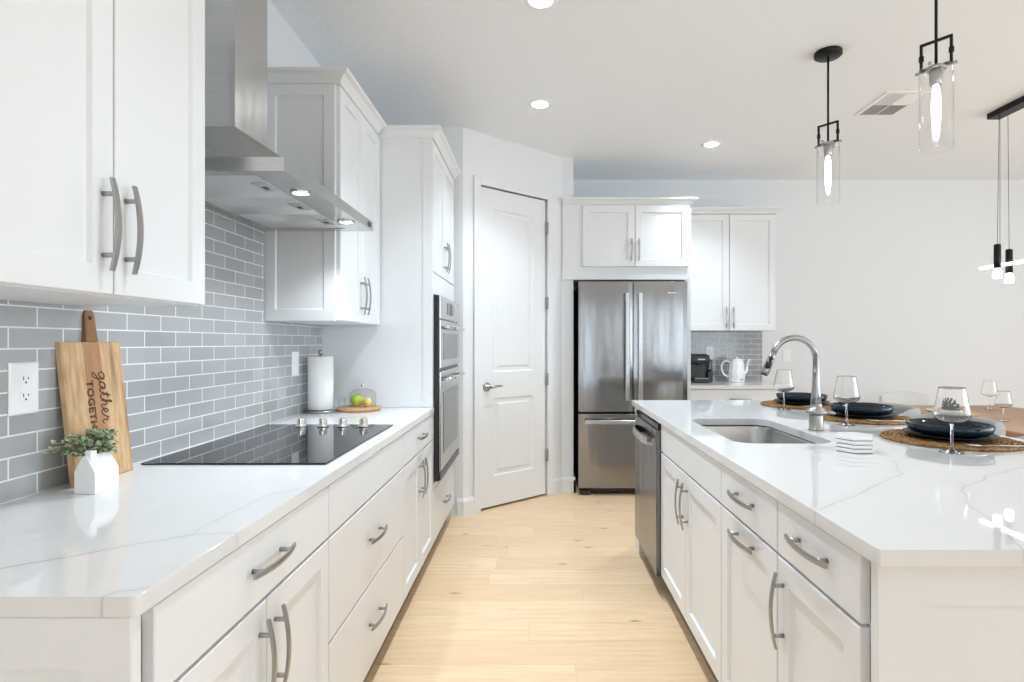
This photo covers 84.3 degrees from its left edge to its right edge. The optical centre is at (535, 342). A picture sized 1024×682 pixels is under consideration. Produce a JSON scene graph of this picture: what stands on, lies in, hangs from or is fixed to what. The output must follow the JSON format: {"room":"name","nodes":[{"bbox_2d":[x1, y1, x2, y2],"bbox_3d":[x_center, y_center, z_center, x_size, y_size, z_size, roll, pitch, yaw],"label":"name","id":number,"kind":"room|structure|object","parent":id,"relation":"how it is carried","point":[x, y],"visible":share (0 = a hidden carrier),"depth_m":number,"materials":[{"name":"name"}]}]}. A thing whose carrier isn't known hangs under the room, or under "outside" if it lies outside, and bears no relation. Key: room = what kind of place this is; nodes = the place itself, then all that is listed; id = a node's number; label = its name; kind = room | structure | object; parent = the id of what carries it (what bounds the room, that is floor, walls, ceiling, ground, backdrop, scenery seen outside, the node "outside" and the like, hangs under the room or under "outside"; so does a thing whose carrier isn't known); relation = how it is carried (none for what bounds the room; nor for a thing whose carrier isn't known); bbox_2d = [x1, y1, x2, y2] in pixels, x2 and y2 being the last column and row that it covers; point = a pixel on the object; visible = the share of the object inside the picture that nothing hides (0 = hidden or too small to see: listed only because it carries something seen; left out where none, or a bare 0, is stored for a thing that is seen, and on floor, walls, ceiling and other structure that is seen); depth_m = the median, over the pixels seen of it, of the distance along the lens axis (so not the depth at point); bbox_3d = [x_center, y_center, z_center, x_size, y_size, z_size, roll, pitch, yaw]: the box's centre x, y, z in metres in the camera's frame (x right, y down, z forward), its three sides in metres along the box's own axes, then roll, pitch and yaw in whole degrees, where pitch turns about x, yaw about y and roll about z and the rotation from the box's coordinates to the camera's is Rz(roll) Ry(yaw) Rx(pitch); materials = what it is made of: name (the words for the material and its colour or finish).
{"room":"kitchen","nodes":[
{"label":"kitchen","id":0,"kind":"room"},
{"bbox_2d":[267,0,320,66],"bbox_3d":[-1.287,-0.151,-0.450,0.120,2.850,12.100,0,0,0],"label":"wall","id":1,"kind":"structure","parent":0,"point":[285,48],"depth_m":2.75,"materials":[{"name":"paint"}]},
{"bbox_2d":[8,362,38,416],"bbox_3d":[-1.214,0.109,1.341,0.007,0.124,0.078,0,0,0],"label":"outlet","id":2,"kind":"object","parent":1,"relation":"attached to","point":[23,377],"visible":1,"depth_m":1.33,"materials":[{"name":"white plastic"}]},
{"bbox_2d":[19,374,31,385],"bbox_3d":[-1.211,0.089,1.341,0.002,0.027,0.033,0,0,0],"label":"socket","id":3,"kind":"object","parent":2,"relation":"attached to","point":[24,379],"depth_m":1.34,"materials":[{"name":"white plastic"}]},
{"bbox_2d":[19,391,31,402],"bbox_3d":[-1.211,0.129,1.341,0.002,0.027,0.033,0,0,0],"label":"socket","id":4,"kind":"object","parent":2,"relation":"attached to","point":[24,396],"depth_m":1.34,"materials":[{"name":"white plastic"}]},
{"bbox_2d":[0,0,204,305],"bbox_3d":[-1.030,-0.656,1.185,0.393,1.119,0.756,0,0,0],"label":"upper cabinet","id":5,"kind":"object","parent":1,"relation":"attached to","point":[102,102],"visible":1,"depth_m":1.16,"materials":[{"name":"paint"}]},
{"bbox_2d":[0,208,321,503],"bbox_3d":[-1.222,-0.074,2.009,0.008,0.884,2.418,0,0,0],"label":"backsplash","id":6,"kind":"structure","parent":1,"relation":"attached to","point":[193,375],"depth_m":1.94,"materials":[{"name":"grey tile"}]},
{"bbox_2d":[205,0,372,230],"bbox_3d":[-0.969,-1.032,2.070,0.492,1.086,0.887,0,0,0],"label":"range hood","id":7,"kind":"object","parent":1,"relation":"attached to","point":[247,182],"visible":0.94,"depth_m":1.95,"materials":[{"name":"metal"}]},
{"bbox_2d":[290,190,311,196],"bbox_3d":[-0.777,-0.492,1.866,0.067,0.005,0.067,0,0,7],"label":"lamp","id":8,"kind":"object","parent":7,"relation":"attached to","point":[294,193],"depth_m":1.87,"materials":[{"name":"white"}]},
{"bbox_2d":[337,220,354,223],"bbox_3d":[-0.777,-0.492,2.313,0.067,0.005,0.067,0,0,8],"label":"lamp","id":9,"kind":"object","parent":7,"relation":"attached to","point":[338,221],"depth_m":2.31,"materials":[{"name":"white"}]},
{"bbox_2d":[292,352,298,376],"bbox_3d":[-1.213,0.109,2.853,0.008,0.124,0.078,0,0,0],"label":"light switch","id":10,"kind":"object","parent":1,"relation":"attached to","point":[295,355],"visible":1,"depth_m":2.84,"materials":[{"name":"white plastic"}]},
{"bbox_2d":[265,67,386,324],"bbox_3d":[-1.030,-0.656,2.849,0.393,1.119,0.713,0,0,0],"label":"upper cabinet","id":11,"kind":"object","parent":1,"relation":"attached to","point":[321,120],"visible":0.93,"depth_m":2.55,"materials":[{"name":"paint"}]},
{"bbox_2d":[441,127,462,515],"bbox_3d":[-0.881,-0.151,4.190,0.692,2.850,0.100,0,0,0],"label":"wall","id":12,"kind":"structure","parent":0,"point":[454,135],"depth_m":4.14,"materials":[{"name":"paint"}]},
{"bbox_2d":[463,127,561,497],"bbox_3d":[-0.191,-0.151,4.511,1.007,2.850,0.100,0,0,-42],"label":"wall","id":13,"kind":"structure","parent":0,"point":[484,155],"depth_m":4.44,"materials":[{"name":"paint"}]},
{"bbox_2d":[457,496,473,516],"bbox_3d":[-0.521,1.209,4.160,0.133,0.130,0.044,0,0,-42],"label":"baseboard","id":14,"kind":"structure","parent":13,"relation":"attached to","point":[468,502],"depth_m":4.14,"materials":[{"name":"paint"}]},
{"bbox_2d":[473,175,552,513],"bbox_3d":[-0.165,0.015,4.465,0.806,2.519,0.098,0,0,-42],"label":"door","id":15,"kind":"structure","parent":13,"relation":"in","point":[510,302],"depth_m":4.45,"materials":[{"name":"paint"}]},
{"bbox_2d":[553,477,574,494],"bbox_3d":[0.235,1.209,4.767,0.198,0.130,0.089,0,0,0],"label":"baseboard","id":16,"kind":"structure","parent":13,"relation":"attached to","point":[568,482],"depth_m":4.79,"materials":[{"name":"paint"}]},
{"bbox_2d":[365,474,715,681],"bbox_3d":[2.611,1.324,-0.510,7.977,0.100,12.280,0,0,0],"label":"floor","id":17,"kind":"structure","parent":0,"point":[559,587],"depth_m":2.73,"materials":[{"name":"brown wood"}]},
{"bbox_2d":[0,614,140,681],"bbox_3d":[-0.906,0.837,0.831,0.637,0.873,0.020,0,0,0],"label":"end panel","id":18,"kind":"object","parent":17,"relation":"on","point":[32,649],"visible":1,"depth_m":0.82,"materials":[{"name":"paint"}]},
{"bbox_2d":[141,486,327,681],"bbox_3d":[-0.884,0.837,1.220,0.669,0.873,0.756,0,0,0],"label":"base cabinet","id":19,"kind":"object","parent":17,"relation":"on","point":[259,613],"visible":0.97,"depth_m":1.18,"materials":[{"name":"paint"}]},
{"bbox_2d":[325,434,402,681],"bbox_3d":[-0.884,0.837,2.049,0.669,0.873,0.898,0,0,0],"label":"base cabinet","id":20,"kind":"object","parent":17,"relation":"on","point":[365,539],"visible":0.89,"depth_m":1.92,"materials":[{"name":"paint"}]},
{"bbox_2d":[0,407,433,616],"bbox_3d":[-0.902,0.384,2.019,0.646,0.030,2.398,0,0,0],"label":"countertop","id":21,"kind":"structure","parent":20,"relation":"on","point":[121,551],"depth_m":1.15,"materials":[{"name":"white stone"}]},
{"bbox_2d":[42,427,119,494],"bbox_3d":[-1.114,0.289,1.404,0.110,0.158,0.159,0,0,0],"label":"planter","id":22,"kind":"object","parent":21,"relation":"on","point":[96,472],"visible":1,"depth_m":1.39,"materials":[{"name":"white ceramic"}]},
{"bbox_2d":[55,310,132,487],"bbox_3d":[-1.197,0.141,1.533,0.069,0.457,0.205,0,0,0],"label":"cutting board","id":23,"kind":"object","parent":21,"relation":"on","point":[90,372],"visible":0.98,"depth_m":1.52,"materials":[{"name":"brown wood"}]},
{"bbox_2d":[141,417,392,464],"bbox_3d":[-0.911,0.347,2.103,0.558,0.042,0.805,0,0,0],"label":"cooktop","id":24,"kind":"object","parent":21,"relation":"in","point":[301,443],"visible":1,"depth_m":1.99,"materials":[{"name":"black glass"}]},
{"bbox_2d":[305,350,335,413],"bbox_3d":[-1.138,0.203,2.985,0.158,0.330,0.158,0,0,0],"label":"paper towel holder","id":25,"kind":"object","parent":21,"relation":"on","point":[320,352],"visible":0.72,"depth_m":2.94,"materials":[{"name":"silver metal"}]},
{"bbox_2d":[307,356,333,410],"bbox_3d":[-1.138,0.213,2.985,0.129,0.279,0.129,0,0,0],"label":"paper towel roll","id":26,"kind":"object","parent":25,"relation":"in","point":[320,375],"visible":1,"depth_m":2.93,"materials":[{"name":"white paper"}]},
{"bbox_2d":[336,404,380,411],"bbox_3d":[-0.965,0.359,3.078,0.234,0.018,0.234,0,0,0],"label":"serving board","id":27,"kind":"object","parent":21,"relation":"on","point":[347,408],"visible":0.91,"depth_m":3.00,"materials":[{"name":"brown wood"}]},
{"bbox_2d":[350,393,363,406],"bbox_3d":[-0.979,0.312,3.090,0.070,0.075,0.070,0,0,0],"label":"apple","id":28,"kind":"object","parent":27,"relation":"on","point":[356,400],"visible":1,"depth_m":3.07,"materials":[{"name":"green food"}]},
{"bbox_2d":[363,398,371,406],"bbox_3d":[-0.917,0.326,3.074,0.048,0.046,0.059,0,0,0],"label":"lemon","id":29,"kind":"object","parent":27,"relation":"on","point":[367,402],"visible":1,"depth_m":3.06,"materials":[{"name":"yellow food"}]},
{"bbox_2d":[322,125,460,564],"bbox_3d":[-0.880,0.029,3.605,0.690,2.489,0.890,0,0,0],"label":"tall cabinet","id":30,"kind":"object","parent":17,"relation":"on","point":[393,358],"visible":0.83,"depth_m":3.21,"materials":[{"name":"paint"}]},
{"bbox_2d":[434,294,464,482],"bbox_3d":[-0.829,0.266,3.635,0.657,1.089,0.794,0,0,0],"label":"double oven","id":31,"kind":"object","parent":30,"relation":"in","point":[446,311],"visible":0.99,"depth_m":3.43,"materials":[{"name":"silver metal"}]},
{"bbox_2d":[391,414,432,628],"bbox_3d":[-0.884,0.837,2.859,0.669,0.873,0.718,0,0,0],"label":"base cabinet","id":32,"kind":"object","parent":17,"relation":"on","point":[417,467],"visible":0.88,"depth_m":2.79,"materials":[{"name":"paint"}]},
{"bbox_2d":[562,197,697,399],"bbox_3d":[0.793,0.028,5.105,1.137,2.491,0.749,0,0,0],"label":"upper cabinet","id":33,"kind":"object","parent":17,"relation":"on","point":[604,238],"visible":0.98,"depth_m":4.78,"materials":[{"name":"paint"}]},
{"bbox_2d":[574,281,686,494],"bbox_3d":[0.805,0.383,5.030,0.905,1.782,0.800,0,0,0],"label":"refrigerator","id":34,"kind":"object","parent":17,"relation":"on","point":[630,337],"visible":0.8,"depth_m":4.69,"materials":[{"name":"grey metal"}]},
{"bbox_2d":[635,407,643,551],"bbox_3d":[0.944,0.837,3.492,0.637,0.873,0.136,0,0,0],"label":"end panel","id":35,"kind":"object","parent":17,"relation":"on","point":[637,543],"visible":0.14,"depth_m":3.48,"materials":[{"name":"paint"}]},
{"bbox_2d":[632,410,662,575],"bbox_3d":[0.891,0.840,3.113,0.677,0.867,0.614,0,0,0],"label":"dishwasher","id":36,"kind":"object","parent":17,"relation":"on","point":[646,431],"visible":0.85,"depth_m":2.99,"materials":[{"name":"silver metal"}]},
{"bbox_2d":[661,424,723,681],"bbox_3d":[0.911,0.837,2.345,0.657,0.873,0.910,0,0,0],"label":"base cabinet","id":37,"kind":"object","parent":17,"relation":"on","point":[691,479],"visible":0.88,"depth_m":2.23,"materials":[{"name":"paint"}]},
{"bbox_2d":[632,400,1023,565],"bbox_3d":[1.230,0.384,2.307,1.240,0.030,2.601,0,0,0],"label":"countertop","id":38,"kind":"structure","parent":37,"relation":"on","point":[897,504],"depth_m":1.47,"materials":[{"name":"white stone"}]},
{"bbox_2d":[702,425,815,443],"bbox_3d":[0.920,0.509,2.395,0.410,0.217,0.710,0,0,0],"label":"sink","id":39,"kind":"object","parent":38,"relation":"in","point":[755,434],"visible":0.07,"depth_m":2.72,"materials":[{"name":"metal"}]},
{"bbox_2d":[773,370,794,409],"bbox_3d":[1.360,0.260,3.100,0.107,0.218,0.107,0,0,0],"label":"wine glass","id":40,"kind":"object","parent":38,"relation":"on","point":[783,382],"visible":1,"depth_m":3.06,"materials":[{"name":"white"}]},
{"bbox_2d":[773,370,794,391],"bbox_3d":[1.360,0.212,3.100,0.107,0.124,0.107,0,0,0],"label":"glass bowl","id":41,"kind":"object","parent":40,"relation":"on","point":[783,382],"depth_m":3.06,"materials":[{"name":"white"}]},
{"bbox_2d":[760,400,830,409],"bbox_3d":[1.550,0.363,3.300,0.447,0.012,0.447,0,0,-11],"label":"placemat","id":42,"kind":"object","parent":38,"relation":"on","point":[771,403],"visible":0.44,"depth_m":3.21,"materials":[{"name":"wicker"}]},
{"bbox_2d":[774,398,829,404],"bbox_3d":[1.550,0.347,3.300,0.298,0.018,0.298,0,0,0],"label":"dinner plate","id":43,"kind":"object","parent":42,"relation":"on","point":[776,399],"visible":0.44,"depth_m":3.22,"materials":[{"name":"grey ceramic"}]},
{"bbox_2d":[776,392,827,402],"bbox_3d":[1.550,0.325,3.300,0.276,0.044,0.276,0,0,0],"label":"bowl","id":44,"kind":"object","parent":43,"relation":"on","point":[797,397],"visible":0.76,"depth_m":3.23,"materials":[{"name":"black ceramic"}]},
{"bbox_2d":[760,335,835,430],"bbox_3d":[1.099,0.168,2.380,0.308,0.401,0.084,0,0,0],"label":"faucet","id":45,"kind":"object","parent":38,"relation":"on","point":[815,411],"visible":1,"depth_m":2.37,"materials":[{"name":"silver metal"}]},
{"bbox_2d":[833,376,859,425],"bbox_3d":[1.385,0.260,2.520,0.107,0.218,0.107,0,0,0],"label":"wine glass","id":46,"kind":"object","parent":38,"relation":"on","point":[846,390],"visible":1,"depth_m":2.49,"materials":[{"name":"white"}]},
{"bbox_2d":[833,376,859,403],"bbox_3d":[1.385,0.212,2.520,0.107,0.124,0.107,0,0,0],"label":"glass bowl","id":47,"kind":"object","parent":46,"relation":"on","point":[846,390],"depth_m":2.48,"materials":[{"name":"white"}]},
{"bbox_2d":[835,446,872,453],"bbox_3d":[1.083,0.362,1.925,0.128,0.013,0.113,0,0,0],"label":"coaster","id":48,"kind":"object","parent":38,"relation":"on","point":[854,451],"visible":0.69,"depth_m":1.87,"materials":[{"name":"stone"}]},
{"bbox_2d":[835,441,872,448],"bbox_3d":[1.083,0.348,1.926,0.128,0.013,0.113,0,0,0],"label":"coaster","id":49,"kind":"object","parent":48,"relation":"on","point":[848,446],"visible":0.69,"depth_m":1.87,"materials":[{"name":"stone"}]},
{"bbox_2d":[836,438,873,444],"bbox_3d":[1.084,0.334,1.923,0.128,0.013,0.114,0,0,0],"label":"coaster","id":50,"kind":"object","parent":49,"relation":"on","point":[842,441],"visible":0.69,"depth_m":1.87,"materials":[{"name":"stone"}]},
{"bbox_2d":[835,432,872,440],"bbox_3d":[1.082,0.320,1.925,0.128,0.013,0.112,0,0,0],"label":"coaster","id":51,"kind":"object","parent":50,"relation":"on","point":[851,436],"visible":1,"depth_m":1.90,"materials":[{"name":"stone"}]},
{"bbox_2d":[823,414,913,424],"bbox_3d":[1.575,0.363,2.735,0.447,0.012,0.447,0,0,-19],"label":"placemat","id":52,"kind":"object","parent":38,"relation":"on","point":[831,417],"visible":0.45,"depth_m":2.63,"materials":[{"name":"wicker"}]},
{"bbox_2d":[830,409,897,418],"bbox_3d":[1.575,0.347,2.735,0.298,0.018,0.298,0,0,0],"label":"dinner plate","id":53,"kind":"object","parent":52,"relation":"on","point":[837,413],"visible":0.39,"depth_m":2.64,"materials":[{"name":"grey ceramic"}]},
{"bbox_2d":[829,402,894,415],"bbox_3d":[1.575,0.325,2.735,0.276,0.044,0.276,0,0,0],"label":"bowl","id":54,"kind":"object","parent":53,"relation":"on","point":[856,408],"visible":0.97,"depth_m":2.67,"materials":[{"name":"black ceramic"}]},
{"bbox_2d":[867,419,902,420],"bbox_3d":[1.602,0.352,2.550,0.205,0.007,0.022,0,0,0],"label":"fork","id":55,"kind":"object","parent":52,"relation":"on","point":[867,419],"visible":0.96,"depth_m":2.55,"materials":[{"name":"metal"}]},
{"bbox_2d":[879,429,1023,451],"bbox_3d":[1.550,0.363,2.120,0.447,0.012,0.447,0,0,-19],"label":"placemat","id":56,"kind":"object","parent":38,"relation":"on","point":[897,435],"visible":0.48,"depth_m":2.02,"materials":[{"name":"wicker"}]},
{"bbox_2d":[902,427,999,441],"bbox_3d":[1.550,0.347,2.120,0.298,0.018,0.298,0,0,0],"label":"dinner plate","id":57,"kind":"object","parent":56,"relation":"on","point":[907,430],"visible":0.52,"depth_m":2.04,"materials":[{"name":"grey ceramic"}]},
{"bbox_2d":[905,418,995,438],"bbox_3d":[1.550,0.325,2.120,0.276,0.044,0.276,0,0,0],"label":"bowl","id":58,"kind":"object","parent":57,"relation":"on","point":[927,426],"visible":0.96,"depth_m":2.07,"materials":[{"name":"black ceramic"}]},
{"bbox_2d":[966,444,1023,446],"bbox_3d":[1.577,0.352,1.935,0.205,0.007,0.022,0,0,0],"label":"fork","id":59,"kind":"object","parent":56,"relation":"on","point":[966,444],"visible":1,"depth_m":1.93,"materials":[{"name":"metal"}]},
{"bbox_2d":[933,386,971,453],"bbox_3d":[1.395,0.260,1.895,0.107,0.218,0.107,0,0,0],"label":"wine glass","id":60,"kind":"object","parent":38,"relation":"on","point":[951,406],"visible":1,"depth_m":1.86,"materials":[{"name":"clear glass"}]},
{"bbox_2d":[933,386,971,423],"bbox_3d":[1.395,0.212,1.895,0.107,0.124,0.107,0,0,0],"label":"glass bowl","id":61,"kind":"object","parent":60,"relation":"on","point":[951,406],"depth_m":1.86,"materials":[{"name":"clear glass"}]},
{"bbox_2d":[691,389,789,399],"bbox_3d":[1.748,0.837,5.141,0.864,0.873,0.667,0,0,0],"label":"base cabinet","id":62,"kind":"object","parent":17,"relation":"on","point":[696,394],"visible":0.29,"depth_m":4.84,"materials":[{"name":"paint"}]},
{"bbox_2d":[691,380,773,388],"bbox_3d":[1.759,0.384,5.156,0.892,0.030,0.648,0,0,0],"label":"countertop","id":63,"kind":"structure","parent":62,"relation":"on","point":[716,384],"depth_m":4.84,"materials":[{"name":"white stone"}]},
{"bbox_2d":[691,354,712,382],"bbox_3d":[1.525,0.237,5.230,0.200,0.262,0.230,0,0,0],"label":"coffee maker","id":64,"kind":"object","parent":63,"relation":"on","point":[701,364],"visible":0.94,"depth_m":5.18,"materials":[{"name":"black plastic"}]},
{"bbox_2d":[721,357,749,381],"bbox_3d":[1.865,0.250,5.279,0.250,0.236,0.144,0,0,27],"label":"kettle","id":65,"kind":"object","parent":63,"relation":"on","point":[736,373],"visible":1,"depth_m":5.22,"materials":[{"name":"white ceramic"}]},
{"bbox_2d":[722,464,781,681],"bbox_3d":[0.911,0.837,1.669,0.657,0.873,0.438,0,0,0],"label":"base cabinet","id":66,"kind":"object","parent":17,"relation":"on","point":[750,553],"visible":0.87,"depth_m":1.67,"materials":[{"name":"paint"}]},
{"bbox_2d":[768,502,870,681],"bbox_3d":[0.911,0.837,1.255,0.657,0.873,0.386,0,0,0],"label":"base cabinet","id":67,"kind":"object","parent":17,"relation":"on","point":[823,585],"visible":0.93,"depth_m":1.25,"materials":[{"name":"paint"}]},
{"bbox_2d":[864,401,920,416],"bbox_3d":[1.958,0.821,3.300,0.473,0.909,0.530,0,0,0],"label":"bar stool","id":68,"kind":"object","parent":17,"relation":"on","point":[900,409],"visible":0.09,"depth_m":3.28,"materials":[{"name":"grey fabric"}]},
{"bbox_2d":[879,392,930,404],"bbox_3d":[3.260,0.857,4.835,0.440,0.836,0.470,0,0,0],"label":"dining chair","id":69,"kind":"object","parent":17,"relation":"on","point":[906,398],"visible":0.2,"depth_m":5.01,"materials":[{"name":"beige fabric"}]},
{"bbox_2d":[871,562,1023,681],"bbox_3d":[0.945,0.837,1.049,0.634,0.873,0.020,0,0,0],"label":"end panel","id":70,"kind":"object","parent":17,"relation":"on","point":[929,623],"visible":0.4,"depth_m":1.04,"materials":[{"name":"paint"}]},
{"bbox_2d":[912,413,1005,435],"bbox_3d":[1.958,0.821,2.735,0.473,0.909,0.530,0,0,0],"label":"bar stool","id":71,"kind":"object","parent":17,"relation":"on","point":[1000,428],"visible":0.11,"depth_m":2.69,"materials":[{"name":"grey fabric"}]},
{"bbox_2d":[910,405,1023,437],"bbox_3d":[3.280,0.894,3.585,1.040,0.760,2.070,0,0,0],"label":"dining table","id":72,"kind":"object","parent":17,"relation":"on","point":[1014,428],"visible":0.21,"depth_m":3.97,"materials":[{"name":"brown wood"}]},
{"bbox_2d":[920,409,980,415],"bbox_3d":[2.990,0.510,4.100,0.380,0.006,0.380,0,0,0],"label":"placemat","id":73,"kind":"object","parent":72,"relation":"on","point":[925,411],"visible":0.19,"depth_m":4.09,"materials":[{"name":"wicker"}]},
{"bbox_2d":[981,380,997,408],"bbox_3d":[3.500,0.405,4.360,0.107,0.218,0.107,0,0,0],"label":"wine glass","id":74,"kind":"object","parent":72,"relation":"on","point":[989,388],"visible":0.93,"depth_m":4.33,"materials":[{"name":"white"}]},
{"bbox_2d":[981,380,997,396],"bbox_3d":[3.500,0.357,4.360,0.107,0.124,0.107,0,0,0],"label":"glass bowl","id":75,"kind":"object","parent":74,"relation":"on","point":[989,388],"depth_m":4.33,"materials":[{"name":"white"}]},
{"bbox_2d":[994,391,1012,421],"bbox_3d":[3.045,0.415,3.680,0.096,0.196,0.096,0,0,0],"label":"wine glass","id":76,"kind":"object","parent":72,"relation":"on","point":[1003,399],"visible":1,"depth_m":3.65,"materials":[{"name":"white"}]},
{"bbox_2d":[994,391,1012,407],"bbox_3d":[3.045,0.373,3.680,0.096,0.111,0.096,0,0,0],"label":"glass bowl","id":77,"kind":"object","parent":76,"relation":"on","point":[1003,399],"depth_m":3.65,"materials":[{"name":"white"}]},
{"bbox_2d":[562,157,572,476],"bbox_3d":[0.269,-0.151,5.144,0.099,2.850,0.672,0,0,0],"label":"wall","id":78,"kind":"structure","parent":0,"point":[567,162],"depth_m":4.81,"materials":[{"name":"paint"}]},
{"bbox_2d":[270,0,1023,179],"bbox_3d":[2.611,-1.636,-0.510,7.977,0.120,12.280,0,0,0],"label":"ceiling","id":79,"kind":"structure","parent":0,"point":[635,89],"depth_m":3.37,"materials":[{"name":"white paint"}]},
{"bbox_2d":[528,99,551,108],"bbox_3d":[0.026,-1.573,3.735,0.156,0.006,0.156,0,0,0],"label":"recessed light","id":80,"kind":"object","parent":79,"relation":"in","point":[538,103],"visible":1,"depth_m":3.73,"materials":[{"name":"white plastic"}]},
{"bbox_2d":[524,0,557,9],"bbox_3d":[0.023,-1.573,2.600,0.156,0.006,0.156,0,0,0],"label":"recessed light","id":81,"kind":"object","parent":79,"relation":"in","point":[533,4],"visible":1,"depth_m":2.63,"materials":[{"name":"white"}]},
{"bbox_2d":[701,141,721,147],"bbox_3d":[1.395,-1.573,4.490,0.156,0.006,0.156,0,0,0],"label":"recessed light","id":82,"kind":"object","parent":79,"relation":"in","point":[710,144],"visible":1,"depth_m":4.49,"materials":[{"name":"white"}]},
{"bbox_2d":[814,45,842,190],"bbox_3d":[1.585,-1.166,3.066,0.140,0.820,0.140,0,0,0],"label":"pendant light","id":83,"kind":"object","parent":79,"relation":"hanging from","point":[827,54],"visible":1,"depth_m":3.06,"materials":[{"name":"black metal"}]},
{"bbox_2d":[823,144,832,156],"bbox_3d":[1.585,-1.040,3.066,0.046,0.063,0.046,0,0,0],"label":"socket","id":84,"kind":"object","parent":83,"relation":"attached to","point":[827,148],"depth_m":3.05,"materials":[{"name":"silver metal"}]},
{"bbox_2d":[854,91,931,115],"bbox_3d":[2.345,-1.571,3.735,0.280,0.010,0.380,0,0,0],"label":"ceiling vent","id":85,"kind":"object","parent":79,"relation":"in","point":[891,103],"visible":0.99,"depth_m":3.71,"materials":[{"name":"white plastic"}]},
{"bbox_2d":[915,0,958,146],"bbox_3d":[1.572,-1.166,2.220,0.140,0.820,0.140,0,0,0],"label":"pendant light","id":86,"kind":"object","parent":79,"relation":"hanging from","point":[935,71],"visible":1,"depth_m":2.21,"materials":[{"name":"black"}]},
{"bbox_2d":[929,67,942,87],"bbox_3d":[1.572,-1.040,2.220,0.046,0.063,0.046,0,0,0],"label":"socket","id":87,"kind":"object","parent":86,"relation":"attached to","point":[935,73],"depth_m":2.21,"materials":[{"name":"silver metal"}]},
{"bbox_2d":[987,96,1023,119],"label":"linear chandelier","id":88,"kind":"object","parent":79,"relation":"hanging from","point":[1016,105],"depth_m":3.76,"materials":[{"name":"black metal"}]},
{"bbox_2d":[1008,147,1008,210],"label":"linear chandelier","id":89,"kind":"object","parent":79,"relation":"hanging from","point":[1008,147],"depth_m":3.82,"materials":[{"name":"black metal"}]},
{"bbox_2d":[573,180,1023,473],"bbox_3d":[2.611,-0.151,5.540,7.917,2.850,0.120,0,0,0],"label":"wall","id":90,"kind":"structure","parent":0,"point":[890,291],"depth_m":5.48,"materials":[{"name":"paint"}]},
{"bbox_2d":[705,346,713,358],"bbox_3d":[1.680,0.099,5.467,0.078,0.124,0.007,0,0,0],"label":"outlet","id":91,"kind":"object","parent":90,"relation":"attached to","point":[709,350],"visible":0.94,"depth_m":5.46,"materials":[{"name":"white plastic"}]},
{"bbox_2d":[691,332,761,379],"bbox_3d":[1.752,0.132,5.475,0.876,0.474,0.008,0,0,0],"label":"backsplash","id":92,"kind":"structure","parent":90,"relation":"attached to","point":[727,345],"depth_m":5.47,"materials":[{"name":"grey tile"}]},
{"bbox_2d":[691,207,783,330],"bbox_3d":[1.778,-0.661,5.274,0.894,1.110,0.412,0,0,0],"label":"upper cabinet","id":93,"kind":"object","parent":90,"relation":"attached to","point":[733,249],"visible":0.93,"depth_m":5.13,"materials":[{"name":"paint"}]},
{"bbox_2d":[783,349,790,361],"bbox_3d":[2.430,0.129,5.475,0.078,0.124,0.008,0,0,0],"label":"light switch","id":94,"kind":"object","parent":90,"relation":"attached to","point":[786,352],"visible":1,"depth_m":5.47,"materials":[{"name":"white plastic"}]},
{"bbox_2d":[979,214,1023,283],"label":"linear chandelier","id":95,"kind":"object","parent":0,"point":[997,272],"depth_m":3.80,"materials":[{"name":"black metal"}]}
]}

